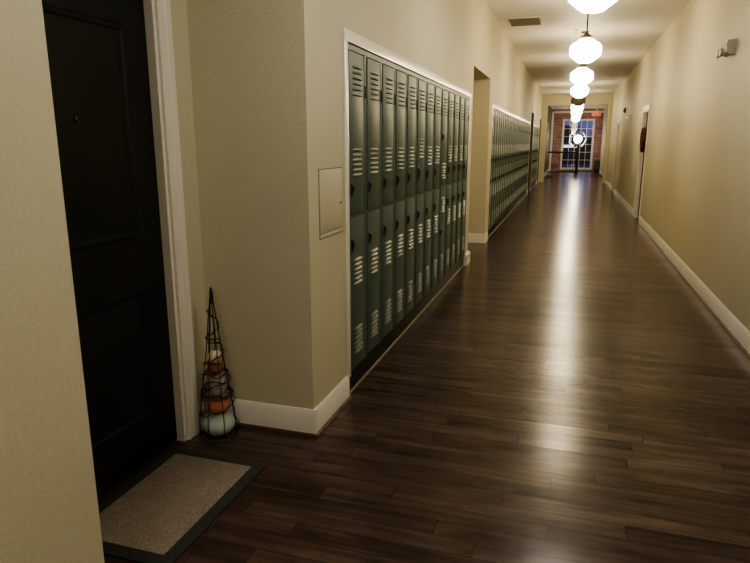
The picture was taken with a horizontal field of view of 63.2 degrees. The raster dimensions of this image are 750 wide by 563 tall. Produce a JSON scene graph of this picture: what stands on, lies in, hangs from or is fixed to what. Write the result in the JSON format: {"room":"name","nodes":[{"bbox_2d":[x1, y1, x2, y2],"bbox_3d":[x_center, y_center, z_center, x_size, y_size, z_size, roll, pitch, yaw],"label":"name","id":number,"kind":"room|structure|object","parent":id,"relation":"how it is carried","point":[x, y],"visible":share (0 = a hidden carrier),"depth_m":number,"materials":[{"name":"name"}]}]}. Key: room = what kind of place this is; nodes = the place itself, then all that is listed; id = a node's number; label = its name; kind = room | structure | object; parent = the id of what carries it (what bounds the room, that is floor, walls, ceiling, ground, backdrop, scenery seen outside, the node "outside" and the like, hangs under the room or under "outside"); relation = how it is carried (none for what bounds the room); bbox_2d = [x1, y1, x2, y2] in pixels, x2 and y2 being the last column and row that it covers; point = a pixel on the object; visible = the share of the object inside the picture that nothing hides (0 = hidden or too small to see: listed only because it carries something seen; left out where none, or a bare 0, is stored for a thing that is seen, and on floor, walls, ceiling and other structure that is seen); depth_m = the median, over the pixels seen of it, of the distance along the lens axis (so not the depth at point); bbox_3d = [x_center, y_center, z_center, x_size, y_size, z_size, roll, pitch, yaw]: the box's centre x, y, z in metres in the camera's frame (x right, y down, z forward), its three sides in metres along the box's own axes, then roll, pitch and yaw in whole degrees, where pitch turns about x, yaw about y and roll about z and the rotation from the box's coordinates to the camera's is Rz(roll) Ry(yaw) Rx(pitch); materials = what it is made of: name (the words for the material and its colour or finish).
{"room":"apartment building corridor","nodes":[
{"label":"apartment building corridor","id":0,"kind":"room"},
{"bbox_2d":[0,0,542,562],"bbox_3d":[1.442,-2.388,9.878,1.045,3.200,29.250,4,13,17],"label":"wall","id":1,"kind":"structure","parent":0,"point":[260,83],"depth_m":2.85,"materials":[{"name":"beige paint"}]},
{"bbox_2d":[42,0,199,498],"bbox_3d":[-1.116,-0.158,2.403,0.111,2.148,1.103,4,13,17],"label":"door","id":2,"kind":"structure","parent":1,"relation":"in","point":[105,66],"depth_m":2.59,"materials":[{"name":"black paint"}]},
{"bbox_2d":[235,395,352,437],"bbox_3d":[-0.458,0.710,3.397,0.520,0.015,0.537,4,13,17],"label":"trim","id":3,"kind":"structure","parent":1,"relation":"attached to","point":[350,397],"depth_m":3.17,"materials":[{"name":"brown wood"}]},
{"bbox_2d":[318,167,342,239],"bbox_3d":[-0.220,-0.406,3.119,0.008,0.345,0.328,4,13,17],"label":"access panel","id":4,"kind":"object","parent":1,"relation":"attached to","point":[330,185],"visible":1,"depth_m":3.10,"materials":[{"name":"beige paint"}]},
{"bbox_2d":[198,180,536,433],"bbox_3d":[1.636,-0.854,10.028,0.620,0.140,29.000,4,13,17],"label":"baseboard","id":5,"kind":"structure","parent":1,"relation":"attached to","point":[305,420],"depth_m":3.16,"materials":[{"name":"white paint"}]},
{"bbox_2d":[343,27,470,377],"bbox_3d":[0.470,-0.751,5.288,0.008,2.032,4.190,4,13,17],"label":"trim","id":6,"kind":"structure","parent":1,"relation":"attached to","point":[348,35],"depth_m":3.45,"materials":[{"name":"white wood"}]},
{"bbox_2d":[350,184,535,393],"bbox_3d":[2.852,-1.442,12.921,0.010,0.010,20.067,4,13,17],"label":"trim","id":7,"kind":"structure","parent":1,"relation":"attached to","point":[427,305],"depth_m":4.83,"materials":[{"name":"brown wood"}]},
{"bbox_2d":[487,103,530,230],"bbox_3d":[3.064,-2.568,13.319,0.008,2.032,8.900,4,13,17],"label":"trim","id":8,"kind":"structure","parent":1,"relation":"attached to","point":[495,106],"depth_m":9.37,"materials":[{"name":"white wood"}]},
{"bbox_2d":[527,113,533,191],"bbox_3d":[4.486,-3.929,18.640,0.602,2.339,0.090,4,13,17],"label":"trim reveal","id":9,"kind":"structure","parent":1,"relation":"attached to","point":[532,115],"depth_m":18.51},
{"bbox_2d":[537,119,540,182],"bbox_3d":[5.898,-4.918,23.012,0.602,2.339,0.090,4,13,17],"label":"trim reveal","id":10,"kind":"structure","parent":1,"relation":"attached to","point":[540,119],"depth_m":22.89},
{"bbox_2d":[98,172,749,562],"bbox_3d":[4.204,-1.721,14.404,4.150,0.100,39.450,4,13,17],"label":"floor","id":11,"kind":"structure","parent":0,"point":[567,396],"depth_m":3.10,"materials":[{"name":"brown wood"}]},
{"bbox_2d":[98,448,266,562],"bbox_3d":[-0.851,0.904,2.543,0.504,0.014,0.744,4,13,17],"label":"doormat","id":12,"kind":"object","parent":11,"relation":"on","point":[155,517],"visible":0.77,"depth_m":2.50,"materials":[{"name":"beige carpet"}]},
{"bbox_2d":[202,411,234,435],"bbox_3d":[-0.796,0.719,3.107,0.160,0.114,0.166,4,13,17],"label":"pumpkin","id":13,"kind":"object","parent":11,"relation":"on","point":[216,423],"visible":0.77,"depth_m":3.05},
{"bbox_2d":[204,393,230,413],"bbox_3d":[-0.797,0.617,3.084,0.134,0.094,0.135,4,13,17],"label":"pumpkin","id":14,"kind":"object","parent":13,"relation":"on","point":[214,407],"visible":0.61,"depth_m":3.03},
{"bbox_2d":[206,373,226,395],"bbox_3d":[-0.796,0.515,3.061,0.100,0.112,0.100,4,13,17],"label":"gourd","id":15,"kind":"object","parent":14,"relation":"on","point":[215,391],"visible":0.74,"depth_m":3.03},
{"bbox_2d":[207,362,223,373],"bbox_3d":[-0.797,0.432,3.042,0.082,0.056,0.083,4,13,17],"label":"gourd","id":16,"kind":"object","parent":15,"relation":"on","point":[213,366],"visible":0.9,"depth_m":3.01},
{"bbox_2d":[208,347,221,362],"bbox_3d":[-0.797,0.364,3.027,0.066,0.082,0.067,4,13,17],"label":"gourd","id":17,"kind":"object","parent":16,"relation":"on","point":[213,355],"visible":0.83,"depth_m":3.01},
{"bbox_2d":[199,287,239,441],"bbox_3d":[-0.797,0.403,3.038,0.192,0.771,0.197,4,13,17],"label":"obelisk","id":18,"kind":"object","parent":11,"relation":"on","point":[211,301],"visible":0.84,"depth_m":3.01,"materials":[{"name":"black metal"}]},
{"bbox_2d":[348,43,366,370],"bbox_3d":[-0.225,-0.395,3.570,0.309,1.830,0.310,4,13,17],"label":"locker","id":19,"kind":"object","parent":11,"relation":"on","point":[356,56],"visible":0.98,"depth_m":3.51,"materials":[{"name":"green metal"}]},
{"bbox_2d":[366,51,381,353],"bbox_3d":[-0.130,-0.461,3.862,0.309,1.830,0.310,4,13,17],"label":"locker","id":20,"kind":"object","parent":11,"relation":"on","point":[373,63],"visible":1,"depth_m":3.79,"materials":[{"name":"green metal"}]},
{"bbox_2d":[381,59,395,338],"bbox_3d":[-0.036,-0.527,4.155,0.309,1.830,0.310,4,13,17],"label":"locker","id":21,"kind":"object","parent":11,"relation":"on","point":[388,68],"visible":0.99,"depth_m":4.09,"materials":[{"name":"green metal"}]},
{"bbox_2d":[394,65,407,326],"bbox_3d":[0.058,-0.593,4.447,0.309,1.830,0.310,4,13,17],"label":"locker","id":22,"kind":"object","parent":11,"relation":"on","point":[401,105],"visible":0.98,"depth_m":4.38,"materials":[{"name":"green metal"}]},
{"bbox_2d":[350,256,462,389],"bbox_3d":[0.335,0.166,5.544,0.254,0.130,4.090,4,13,17],"label":"plinth","id":23,"kind":"object","parent":11,"relation":"on","point":[357,373],"visible":0.23,"depth_m":4.62,"materials":[{"name":"metal"}]},
{"bbox_2d":[405,70,417,314],"bbox_3d":[0.153,-0.659,4.739,0.309,1.830,0.310,4,13,17],"label":"locker","id":24,"kind":"object","parent":11,"relation":"on","point":[412,78],"visible":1,"depth_m":4.67,"materials":[{"name":"green metal"}]},
{"bbox_2d":[414,75,426,305],"bbox_3d":[0.247,-0.725,5.031,0.309,1.830,0.310,4,13,17],"label":"locker","id":25,"kind":"object","parent":11,"relation":"on","point":[422,81],"visible":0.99,"depth_m":4.96,"materials":[{"name":"green metal"}]},
{"bbox_2d":[423,79,434,296],"bbox_3d":[0.341,-0.791,5.323,0.309,1.830,0.310,4,13,17],"label":"locker","id":26,"kind":"object","parent":11,"relation":"on","point":[430,112],"visible":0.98,"depth_m":5.25,"materials":[{"name":"green metal"}]},
{"bbox_2d":[431,82,441,287],"bbox_3d":[0.436,-0.857,5.615,0.309,1.830,0.310,4,13,17],"label":"locker","id":27,"kind":"object","parent":11,"relation":"on","point":[438,88],"visible":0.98,"depth_m":5.55,"materials":[{"name":"green metal"}]},
{"bbox_2d":[438,86,448,280],"bbox_3d":[0.530,-0.923,5.907,0.309,1.830,0.310,4,13,17],"label":"locker","id":28,"kind":"object","parent":11,"relation":"on","point":[445,91],"visible":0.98,"depth_m":5.83,"materials":[{"name":"green metal"}]},
{"bbox_2d":[444,89,454,274],"bbox_3d":[0.624,-0.989,6.199,0.309,1.830,0.310,4,13,17],"label":"locker","id":29,"kind":"object","parent":11,"relation":"on","point":[451,117],"visible":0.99,"depth_m":6.13,"materials":[{"name":"green metal"}]},
{"bbox_2d":[450,91,459,268],"bbox_3d":[0.719,-1.055,6.491,0.309,1.830,0.310,4,13,17],"label":"locker","id":30,"kind":"object","parent":11,"relation":"on","point":[457,95],"visible":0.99,"depth_m":6.42,"materials":[{"name":"green metal"}]},
{"bbox_2d":[455,94,464,263],"bbox_3d":[0.813,-1.121,6.784,0.309,1.830,0.310,4,13,17],"label":"locker","id":31,"kind":"object","parent":11,"relation":"on","point":[462,97],"visible":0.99,"depth_m":6.71,"materials":[{"name":"green metal"}]},
{"bbox_2d":[460,96,468,258],"bbox_3d":[0.907,-1.188,7.076,0.309,1.830,0.310,4,13,17],"label":"locker","id":32,"kind":"object","parent":11,"relation":"on","point":[466,121],"visible":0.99,"depth_m":7.01,"materials":[{"name":"green metal"}]},
{"bbox_2d":[488,108,494,229],"bbox_3d":[1.662,-1.716,9.411,0.309,1.830,0.310,4,13,17],"label":"locker","id":33,"kind":"object","parent":11,"relation":"on","point":[493,122],"visible":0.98,"depth_m":9.36,"materials":[{"name":"green metal"}]},
{"bbox_2d":[490,109,497,227],"bbox_3d":[1.756,-1.782,9.703,0.309,1.830,0.310,4,13,17],"label":"locker","id":34,"kind":"object","parent":11,"relation":"on","point":[495,127],"visible":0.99,"depth_m":9.63,"materials":[{"name":"green metal"}]},
{"bbox_2d":[493,111,499,223],"bbox_3d":[1.850,-1.848,9.995,0.309,1.830,0.310,4,13,17],"label":"locker","id":35,"kind":"object","parent":11,"relation":"on","point":[498,112],"visible":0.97,"depth_m":9.91,"materials":[{"name":"green metal"}]},
{"bbox_2d":[495,111,501,221],"bbox_3d":[1.945,-1.914,10.287,0.309,1.830,0.310,4,13,17],"label":"locker","id":36,"kind":"object","parent":11,"relation":"on","point":[500,117],"visible":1,"depth_m":10.21,"materials":[{"name":"green metal"}]},
{"bbox_2d":[497,112,503,219],"bbox_3d":[2.039,-1.980,10.579,0.309,1.830,0.310,4,13,17],"label":"locker","id":37,"kind":"object","parent":11,"relation":"on","point":[502,128],"visible":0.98,"depth_m":10.50,"materials":[{"name":"green metal"}]},
{"bbox_2d":[499,113,505,217],"bbox_3d":[2.133,-2.046,10.871,0.309,1.830,0.310,4,13,17],"label":"locker","id":38,"kind":"object","parent":11,"relation":"on","point":[504,113],"visible":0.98,"depth_m":10.80,"materials":[{"name":"green metal"}]},
{"bbox_2d":[501,114,506,215],"bbox_3d":[2.228,-2.112,11.163,0.309,1.830,0.310,4,13,17],"label":"locker","id":39,"kind":"object","parent":11,"relation":"on","point":[506,114],"visible":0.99,"depth_m":11.09,"materials":[{"name":"green metal"}]},
{"bbox_2d":[503,115,508,213],"bbox_3d":[2.322,-2.178,11.456,0.309,1.830,0.310,4,13,17],"label":"locker","id":40,"kind":"object","parent":11,"relation":"on","point":[507,115],"visible":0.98,"depth_m":11.37,"materials":[{"name":"green metal"}]},
{"bbox_2d":[488,191,525,235],"bbox_3d":[2.929,-1.651,13.575,0.254,0.130,8.800,4,13,17],"label":"plinth","id":41,"kind":"object","parent":11,"relation":"on","point":[511,208],"visible":0.23,"depth_m":11.92,"materials":[{"name":"green metal"}]},
{"bbox_2d":[505,116,510,211],"bbox_3d":[2.416,-2.244,11.748,0.309,1.830,0.310,4,13,17],"label":"locker","id":42,"kind":"object","parent":11,"relation":"on","point":[509,116],"visible":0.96,"depth_m":11.68,"materials":[{"name":"green metal"}]},
{"bbox_2d":[506,116,511,210],"bbox_3d":[2.511,-2.311,12.040,0.309,1.830,0.310,4,13,17],"label":"locker","id":43,"kind":"object","parent":11,"relation":"on","point":[511,116],"visible":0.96,"depth_m":11.96,"materials":[{"name":"green metal"}]},
{"bbox_2d":[508,117,513,208],"bbox_3d":[2.605,-2.377,12.332,0.309,1.830,0.310,4,13,17],"label":"locker","id":44,"kind":"object","parent":11,"relation":"on","point":[512,117],"visible":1,"depth_m":12.27,"materials":[{"name":"green metal"}]},
{"bbox_2d":[509,118,514,207],"bbox_3d":[2.699,-2.443,12.624,0.309,1.830,0.310,4,13,17],"label":"locker","id":45,"kind":"object","parent":11,"relation":"on","point":[513,118],"visible":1,"depth_m":12.54,"materials":[{"name":"green metal"}]},
{"bbox_2d":[511,118,515,205],"bbox_3d":[2.794,-2.509,12.916,0.309,1.830,0.310,4,13,17],"label":"locker","id":46,"kind":"object","parent":11,"relation":"on","point":[515,118],"visible":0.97,"depth_m":12.85,"materials":[{"name":"green metal"}]},
{"bbox_2d":[512,119,516,204],"bbox_3d":[2.888,-2.575,13.208,0.309,1.830,0.310,4,13,17],"label":"locker","id":47,"kind":"object","parent":11,"relation":"on","point":[516,119],"visible":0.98,"depth_m":13.15,"materials":[{"name":"green metal"}]},
{"bbox_2d":[513,119,518,203],"bbox_3d":[2.982,-2.641,13.500,0.309,1.830,0.310,4,13,17],"label":"locker","id":48,"kind":"object","parent":11,"relation":"on","point":[517,119],"visible":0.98,"depth_m":13.41,"materials":[{"name":"green metal"}]},
{"bbox_2d":[515,120,519,201],"bbox_3d":[3.077,-2.707,13.792,0.309,1.830,0.310,4,13,17],"label":"locker","id":49,"kind":"object","parent":11,"relation":"on","point":[519,120],"visible":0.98,"depth_m":13.72,"materials":[{"name":"green metal"}]},
{"bbox_2d":[516,120,520,200],"bbox_3d":[3.171,-2.773,14.085,0.309,1.830,0.310,4,13,17],"label":"locker","id":50,"kind":"object","parent":11,"relation":"on","point":[520,120],"visible":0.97,"depth_m":14.03,"materials":[{"name":"green metal"}]},
{"bbox_2d":[517,121,521,199],"bbox_3d":[3.265,-2.839,14.377,0.309,1.830,0.310,4,13,17],"label":"locker","id":51,"kind":"object","parent":11,"relation":"on","point":[521,121],"visible":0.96,"depth_m":14.31,"materials":[{"name":"green metal"}]},
{"bbox_2d":[518,121,522,198],"bbox_3d":[3.360,-2.905,14.669,0.309,1.830,0.310,4,13,17],"label":"locker","id":52,"kind":"object","parent":11,"relation":"on","point":[522,121],"visible":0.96,"depth_m":14.61,"materials":[{"name":"green metal"}]},
{"bbox_2d":[519,122,523,197],"bbox_3d":[3.454,-2.971,14.961,0.309,1.830,0.310,4,13,17],"label":"locker","id":53,"kind":"object","parent":11,"relation":"on","point":[523,122],"visible":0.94,"depth_m":14.89,"materials":[{"name":"green metal"}]},
{"bbox_2d":[520,122,524,196],"bbox_3d":[3.548,-3.038,15.253,0.309,1.830,0.310,4,13,17],"label":"locker","id":54,"kind":"object","parent":11,"relation":"on","point":[524,122],"visible":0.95,"depth_m":15.20,"materials":[{"name":"green metal"}]},
{"bbox_2d":[521,123,525,195],"bbox_3d":[3.643,-3.104,15.545,0.309,1.830,0.310,4,13,17],"label":"locker","id":55,"kind":"object","parent":11,"relation":"on","point":[525,123],"visible":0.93,"depth_m":15.50,"materials":[{"name":"green metal"}]},
{"bbox_2d":[522,123,526,194],"bbox_3d":[3.737,-3.170,15.837,0.309,1.830,0.310,4,13,17],"label":"locker","id":56,"kind":"object","parent":11,"relation":"on","point":[526,123],"visible":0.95,"depth_m":15.80,"materials":[{"name":"green metal"}]},
{"bbox_2d":[523,124,526,193],"bbox_3d":[3.831,-3.236,16.129,0.309,1.830,0.310,4,13,17],"label":"locker","id":57,"kind":"object","parent":11,"relation":"on","point":[526,124],"visible":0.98,"depth_m":16.08,"materials":[{"name":"green metal"}]},
{"bbox_2d":[524,124,527,191],"bbox_3d":[3.926,-3.302,16.421,0.309,1.830,0.310,4,13,17],"label":"locker","id":58,"kind":"object","parent":11,"relation":"on","point":[527,124],"visible":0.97,"depth_m":16.34,"materials":[{"name":"green metal"}]},
{"bbox_2d":[525,124,528,189],"bbox_3d":[4.020,-3.368,16.713,0.309,1.830,0.310,4,13,17],"label":"locker","id":59,"kind":"object","parent":11,"relation":"on","point":[528,124],"visible":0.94,"depth_m":16.64,"materials":[{"name":"green metal"}]},
{"bbox_2d":[525,124,529,190],"bbox_3d":[4.114,-3.434,17.006,0.309,1.830,0.310,4,13,17],"label":"locker","id":60,"kind":"object","parent":11,"relation":"on","point":[529,124],"visible":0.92,"depth_m":16.92,"materials":[{"name":"green metal"}]},
{"bbox_2d":[526,130,529,189],"bbox_3d":[4.209,-3.500,17.298,0.309,1.830,0.310,4,13,17],"label":"locker","id":61,"kind":"object","parent":11,"relation":"on","point":[529,130],"visible":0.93,"depth_m":17.26,"materials":[{"name":"green metal"}]},
{"bbox_2d":[530,129,533,185],"bbox_3d":[4.744,-3.875,18.956,0.309,1.830,0.310,4,13,17],"label":"locker","id":62,"kind":"object","parent":11,"relation":"on","point":[533,129],"visible":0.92,"depth_m":18.89,"materials":[{"name":"green metal"}]},
{"bbox_2d":[531,127,534,183],"bbox_3d":[4.838,-3.941,19.248,0.309,1.830,0.310,4,13,17],"label":"locker","id":63,"kind":"object","parent":11,"relation":"on","point":[534,127],"visible":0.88,"depth_m":19.16,"materials":[{"name":"green metal"}]},
{"bbox_2d":[532,127,535,183],"bbox_3d":[5.027,-4.073,19.832,0.309,1.830,0.310,4,13,17],"label":"locker","id":64,"kind":"object","parent":11,"relation":"on","point":[535,127],"visible":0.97,"depth_m":19.75,"materials":[{"name":"green metal"}]},
{"bbox_2d":[533,128,536,182],"bbox_3d":[5.216,-4.205,20.416,0.309,1.830,0.310,4,13,17],"label":"locker","id":65,"kind":"object","parent":11,"relation":"on","point":[536,128],"visible":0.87,"depth_m":20.32,"materials":[{"name":"green metal"}]},
{"bbox_2d":[547,146,579,173],"bbox_3d":[9.116,-5.883,29.585,1.450,1.320,0.160,4,13,17],"label":"railing","id":66,"kind":"object","parent":11,"relation":"on","point":[577,148],"visible":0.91,"depth_m":29.51,"materials":[{"name":"black metal"}]},
{"bbox_2d":[594,160,599,171],"bbox_3d":[11.513,-5.990,31.689,0.285,0.600,0.440,4,13,17],"label":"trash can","id":67,"kind":"object","parent":11,"relation":"on","point":[596,162],"visible":0.99,"depth_m":31.49,"materials":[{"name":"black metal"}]},
{"bbox_2d":[544,106,551,172],"bbox_3d":[7.756,-6.461,27.878,0.200,3.200,9.750,4,13,17],"label":"wall","id":68,"kind":"structure","parent":0,"point":[549,116],"depth_m":29.16,"materials":[{"name":"beige paint"}]},
{"bbox_2d":[538,94,612,182],"bbox_3d":[7.465,-5.324,22.855,2.450,3.200,0.250,4,13,17],"label":"wall header","id":69,"kind":"structure","parent":0,"point":[591,99],"depth_m":22.62,"materials":[{"name":"beige paint"}]},
{"bbox_2d":[551,109,603,171],"bbox_3d":[10.546,-7.423,32.134,2.900,3.200,0.250,4,13,17],"label":"wall","id":70,"kind":"structure","parent":0,"point":[558,117],"depth_m":31.97,"materials":[{"name":"red brick"}]},
{"bbox_2d":[549,111,603,170],"bbox_3d":[10.528,-7.344,32.008,2.550,3.100,0.030,4,13,17],"label":"trim","id":71,"kind":"structure","parent":70,"relation":"attached to","point":[554,111],"depth_m":32.15,"materials":[{"name":"white paint"}]},
{"bbox_2d":[560,119,594,169],"bbox_3d":[10.635,-7.203,32.064,1.600,2.600,0.160,4,13,17],"label":"window","id":72,"kind":"structure","parent":70,"relation":"in","point":[564,120],"depth_m":31.99,"materials":[{"name":"white paint"}]},
{"bbox_2d":[485,0,689,108],"bbox_3d":[4.204,-4.949,13.674,4.150,0.120,39.450,4,13,17],"label":"ceiling","id":73,"kind":"structure","parent":0,"point":[626,30],"depth_m":10.23,"materials":[{"name":"paint"}]},
{"bbox_2d":[505,16,542,26],"bbox_3d":[2.200,-3.814,8.961,0.500,0.012,0.660,4,13,17],"label":"ceiling vent","id":74,"kind":"object","parent":73,"relation":"in","point":[536,20],"visible":1,"depth_m":8.91,"materials":[{"name":"white metal"}]},
{"bbox_2d":[571,115,580,119],"bbox_3d":[8.038,-6.878,24.334,0.356,0.822,0.356,4,13,17],"label":"pendant lamp","id":75,"kind":"object","parent":73,"relation":"hanging from","point":[572,116],"visible":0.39,"depth_m":24.30,"materials":[{"name":"white glass"}]},
{"bbox_2d":[571,110,581,115],"bbox_3d":[6.986,-6.141,21.078,0.356,0.822,0.356,4,13,17],"label":"pendant lamp","id":76,"kind":"object","parent":73,"relation":"hanging from","point":[572,111],"visible":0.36,"depth_m":21.04,"materials":[{"name":"white glass"}]},
{"bbox_2d":[571,104,583,111],"bbox_3d":[6.085,-5.510,18.287,0.356,0.822,0.356,4,13,17],"label":"pendant lamp","id":77,"kind":"object","parent":73,"relation":"hanging from","point":[574,108],"visible":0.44,"depth_m":18.25,"materials":[{"name":"white glass"}]},
{"bbox_2d":[569,120,586,147],"bbox_3d":[10.082,-7.617,30.171,0.772,1.955,0.770,-4,13,-16],"label":"orb chandelier","id":78,"kind":"object","parent":73,"relation":"hanging from","point":[578,138],"visible":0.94,"depth_m":30.20,"materials":[{"name":"glass"}]},
{"bbox_2d":[571,97,585,105],"bbox_3d":[5.184,-4.878,15.496,0.356,0.822,0.356,4,13,17],"label":"pendant lamp","id":79,"kind":"object","parent":73,"relation":"hanging from","point":[575,101],"visible":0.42,"depth_m":15.44,"materials":[{"name":"brown metal"}]},
{"bbox_2d":[571,63,588,97],"bbox_3d":[4.252,-4.226,12.612,0.356,0.822,0.356,4,13,17],"label":"pendant lamp","id":80,"kind":"object","parent":73,"relation":"hanging from","point":[578,91],"visible":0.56,"depth_m":12.55,"materials":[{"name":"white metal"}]},
{"bbox_2d":[570,31,593,84],"bbox_3d":[3.366,-3.605,9.868,0.356,0.822,0.356,4,13,17],"label":"pendant lamp","id":81,"kind":"object","parent":73,"relation":"hanging from","point":[582,75],"visible":0.95,"depth_m":9.81,"materials":[{"name":"white glass"}]},
{"bbox_2d":[570,13,601,62],"bbox_3d":[2.480,-2.984,7.123,0.356,0.822,0.356,4,13,17],"label":"pendant lamp","id":82,"kind":"object","parent":73,"relation":"hanging from","point":[586,49],"visible":0.99,"depth_m":7.08,"materials":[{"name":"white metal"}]},
{"bbox_2d":[568,0,616,13],"bbox_3d":[1.579,-2.353,4.333,0.356,0.822,0.356,4,13,17],"label":"pendant lamp","id":83,"kind":"object","parent":73,"relation":"hanging from","point":[585,6],"visible":1,"depth_m":4.35,"materials":[{"name":"white glass"}]},
{"bbox_2d":[592,105,600,115],"bbox_3d":[9.928,-7.683,27.300,0.400,0.560,0.066,4,13,17],"label":"exit sign","id":84,"kind":"object","parent":73,"relation":"hanging from","point":[596,113],"visible":0.86,"depth_m":27.30,"materials":[{"name":"red plastic"}]},
{"bbox_2d":[599,0,749,331],"bbox_3d":[5.887,-3.207,13.497,0.305,3.200,39.000,4,13,17],"label":"wall","id":85,"kind":"structure","parent":0,"point":[696,190],"depth_m":6.61,"materials":[{"name":"beige paint"}]},
{"bbox_2d":[611,119,619,191],"bbox_3d":[7.334,-3.784,18.462,0.121,2.135,1.016,4,13,17],"label":"door","id":86,"kind":"structure","parent":85,"relation":"in","point":[618,121],"depth_m":18.76,"materials":[{"name":"white paint"}]},
{"bbox_2d":[633,104,650,222],"bbox_3d":[5.122,-2.234,11.610,0.121,2.135,1.046,4,13,17],"label":"door","id":87,"kind":"structure","parent":85,"relation":"in","point":[646,110],"depth_m":11.96,"materials":[{"name":"white paint"}]},
{"bbox_2d":[639,120,647,152],"bbox_3d":[5.090,-2.815,11.540,0.112,0.743,0.366,4,13,17],"label":"wreath","id":88,"kind":"object","parent":87,"relation":"hanging from","point":[643,133],"visible":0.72,"depth_m":11.49,"materials":[{"name":"red plant"}]},
{"bbox_2d":[605,180,749,358],"bbox_3d":[4.232,-0.673,9.230,0.016,0.140,29.000,4,13,17],"label":"baseboard","id":89,"kind":"structure","parent":85,"relation":"attached to","point":[730,321],"depth_m":5.85,"materials":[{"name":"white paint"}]},
{"bbox_2d":[716,37,736,58],"bbox_3d":[3.106,-2.060,5.402,0.105,0.148,0.289,4,13,17],"label":"emergency light","id":90,"kind":"object","parent":85,"relation":"attached to","point":[728,49],"visible":1,"depth_m":5.29,"materials":[{"name":"grey plastic"}]},
{"label":"outside","id":91,"kind":"structure","parent":0,"visible":0},
{"bbox_2d":[562,164,589,167],"bbox_3d":[15.863,-8.793,46.231,26.000,0.250,29.750,4,13,17],"label":"ground","id":92,"kind":"structure","parent":91,"point":[569,165],"depth_m":42.64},
{"bbox_2d":[562,125,591,163],"bbox_3d":[14.720,-10.655,47.550,15.200,2.800,5.200,4,13,17],"label":"building","id":93,"kind":"structure","parent":92,"relation":"on","point":[586,154],"depth_m":45.52,"materials":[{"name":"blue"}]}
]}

